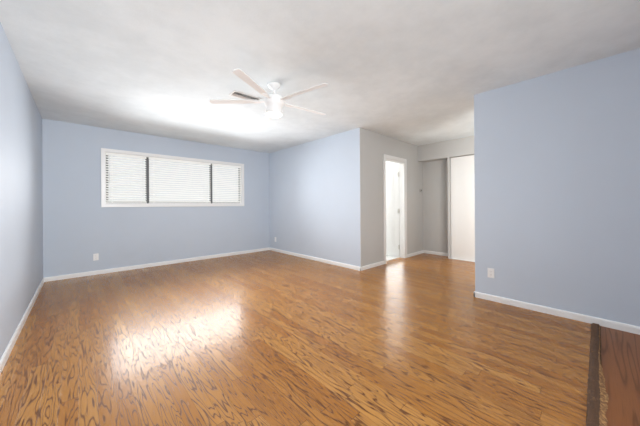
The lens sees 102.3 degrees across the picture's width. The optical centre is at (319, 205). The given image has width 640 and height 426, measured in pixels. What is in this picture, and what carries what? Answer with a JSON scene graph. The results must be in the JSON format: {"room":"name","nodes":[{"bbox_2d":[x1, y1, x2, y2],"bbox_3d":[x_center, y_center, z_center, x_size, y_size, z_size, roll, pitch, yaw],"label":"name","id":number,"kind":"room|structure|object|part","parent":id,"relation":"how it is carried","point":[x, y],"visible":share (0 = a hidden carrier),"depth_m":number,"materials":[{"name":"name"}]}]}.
{"room":"empty living room","nodes":[
{"label":"empty living room","id":0,"kind":"room"},
{"bbox_2d":[0,22,42,358],"bbox_3d":[-1.155,-0.097,0.528,0.120,2.529,9.585,0,0,-43],"label":"wall","id":1,"kind":"structure","parent":0,"point":[21,220],"depth_m":2.40,"materials":[{"name":"blue paint"}]},
{"bbox_2d":[0,278,43,373],"bbox_3d":[-1.098,1.133,0.574,0.014,0.068,9.345,0,0,-43],"label":"baseboard","id":2,"kind":"structure","parent":1,"relation":"attached to","point":[8,350],"depth_m":2.31,"materials":[{"name":"white wood"}]},
{"bbox_2d":[42,119,269,277],"bbox_3d":[-2.850,-0.086,5.413,4.286,2.529,0.120,0,0,-43],"label":"wall","id":3,"kind":"structure","parent":0,"point":[81,226],"depth_m":4.69,"materials":[{"name":"blue paint"}]},
{"bbox_2d":[93,253,98,260],"bbox_3d":[-3.830,0.885,4.410,0.070,0.114,0.007,0,0,-43],"label":"outlet","id":4,"kind":"object","parent":3,"relation":"attached to","point":[95,256],"visible":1,"depth_m":4.41,"materials":[{"name":"white plastic"}]},
{"bbox_2d":[44,247,268,281],"bbox_3d":[-2.796,1.144,5.364,4.046,0.068,0.014,0,0,-43],"label":"baseboard","id":5,"kind":"structure","parent":3,"relation":"attached to","point":[66,276],"depth_m":4.85,"materials":[{"name":"white wood"}]},
{"bbox_2d":[101,148,243,206],"bbox_3d":[-2.853,-0.484,5.402,2.650,1.025,0.136,0,0,-43],"label":"window","id":6,"kind":"structure","parent":3,"relation":"in","point":[147,177],"depth_m":5.18,"materials":[{"name":"white plastic"}]},
{"bbox_2d":[106,153,240,202],"bbox_3d":[-2.841,-0.485,5.388,2.508,0.885,0.056,0,0,-43],"label":"window blinds","id":7,"kind":"object","parent":6,"relation":"attached to","point":[179,193],"visible":0.98,"depth_m":5.18,"materials":[{"name":"white plastic"}]},
{"bbox_2d":[0,250,639,425],"bbox_3d":[1.260,1.195,2.764,6.690,0.114,9.585,0,0,-43],"label":"floor","id":8,"kind":"structure","parent":0,"point":[267,338],"depth_m":2.02,"materials":[{"name":"brown wood"}]},
{"bbox_2d":[586,326,601,418],"bbox_3d":[1.167,1.204,1.099,4.286,0.096,0.061,0,0,-43],"label":"strip","id":9,"kind":"object","parent":8,"relation":"on","point":[600,354],"visible":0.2,"depth_m":2.06,"materials":[{"name":"brown wood"}]},
{"bbox_2d":[0,0,639,152],"bbox_3d":[1.243,-1.427,2.764,6.690,0.100,9.585,0,0,-43],"label":"ceiling","id":10,"kind":"structure","parent":0,"point":[418,72],"depth_m":2.39,"materials":[{"name":"paint"}]},
{"bbox_2d":[229,90,260,99],"bbox_3d":[-0.934,-1.357,3.235,0.360,0.011,0.160,0,0,-43],"label":"ceiling vent","id":11,"kind":"object","parent":10,"relation":"in","point":[238,94],"visible":0.79,"depth_m":3.21,"materials":[{"name":"white"}]},
{"bbox_2d":[210,68,327,121],"bbox_3d":[-0.475,-1.185,2.934,1.357,0.362,1.375,0,0,-43],"label":"ceiling fan","id":12,"kind":"object","parent":10,"relation":"hanging from","point":[274,102],"visible":1,"depth_m":2.85,"materials":[{"name":"white"}]},
{"bbox_2d":[386,161,398,164],"bbox_3d":[1.560,-0.115,5.512,2.250,2.529,0.003,0,0,-43],"label":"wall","id":13,"kind":"structure","parent":0,"point":[389,163],"depth_m":5.42,"materials":[{"name":"white paint"}]},
{"bbox_2d":[364,129,422,265],"bbox_3d":[1.593,-0.110,5.458,2.284,2.539,0.120,0,0,-43],"label":"wall","id":14,"kind":"structure","parent":0,"point":[377,146],"depth_m":5.01,"materials":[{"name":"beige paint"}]},
{"bbox_2d":[360,261,383,270],"bbox_3d":[0.982,1.120,4.791,0.738,0.068,0.014,0,0,-43],"label":"baseboard","id":15,"kind":"structure","parent":14,"relation":"attached to","point":[371,265],"depth_m":4.75,"materials":[{"name":"white wood"}]},
{"bbox_2d":[383,154,406,263],"bbox_3d":[1.531,0.073,5.389,0.890,2.155,0.136,0,0,-43],"label":"door frame","id":16,"kind":"structure","parent":14,"relation":"attached to","point":[402,209],"depth_m":5.60,"materials":[{"name":"white wood"}]},
{"bbox_2d":[386,164,399,256],"bbox_3d":[1.477,0.115,5.920,0.135,2.055,0.722,0,0,-43],"label":"door leaf","id":17,"kind":"structure","parent":16,"relation":"in","point":[392,212],"depth_m":5.78,"materials":[{"name":"white wood"}]},
{"bbox_3d":[1.572,0.072,5.345,0.890,2.155,0.016,0,0,-43],"label":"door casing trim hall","id":18,"kind":"part","parent":16,"relation":"part of","materials":[{"name":"white wood"}]},
{"bbox_2d":[407,250,423,257],"bbox_3d":[2.193,1.112,5.917,0.790,0.068,0.014,0,0,-43],"label":"baseboard","id":19,"kind":"structure","parent":14,"relation":"attached to","point":[415,253],"depth_m":5.89,"materials":[{"name":"white wood"}]},
{"bbox_2d":[423,159,447,252],"bbox_3d":[2.808,-0.123,5.916,0.120,2.529,7.085,0,0,-43],"label":"wall","id":20,"kind":"structure","parent":0,"point":[435,208],"depth_m":5.97,"materials":[{"name":"beige paint"}]},
{"bbox_2d":[423,250,447,255],"bbox_3d":[2.699,1.109,5.943,0.014,0.068,0.664,0,0,-43],"label":"baseboard","id":21,"kind":"structure","parent":20,"relation":"attached to","point":[436,253],"depth_m":5.96,"materials":[{"name":"white wood"}]},
{"bbox_2d":[269,48,639,326],"bbox_3d":[2.775,-0.122,4.097,2.404,2.529,9.465,0,0,-43],"label":"wall","id":22,"kind":"structure","parent":0,"point":[557,183],"depth_m":2.79,"materials":[{"name":"blue paint"}]},
{"bbox_2d":[269,247,359,270],"bbox_3d":[-0.302,1.128,5.641,0.014,0.068,3.005,0,0,-43],"label":"baseboard","id":23,"kind":"structure","parent":22,"relation":"attached to","point":[321,260],"depth_m":5.33,"materials":[{"name":"white wood"}]},
{"bbox_2d":[450,155,474,261],"bbox_3d":[3.868,0.055,4.394,0.090,2.160,3.114,0,0,-43],"label":"sliding doors","id":24,"kind":"structure","parent":22,"relation":"in","point":[462,211],"depth_m":5.36,"materials":[{"name":"white wood"}]},
{"bbox_2d":[487,268,493,277],"bbox_3d":[2.057,0.816,3.105,0.007,0.114,0.070,0,0,-43],"label":"outlet","id":25,"kind":"object","parent":22,"relation":"attached to","point":[490,271],"visible":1,"depth_m":3.10,"materials":[{"name":"white plastic"}]},
{"bbox_2d":[475,291,639,334],"bbox_3d":[3.483,1.103,1.567,0.014,0.068,4.563,0,0,-43],"label":"baseboard","id":26,"kind":"structure","parent":22,"relation":"attached to","point":[587,319],"depth_m":2.63,"materials":[{"name":"white wood"}]}
]}

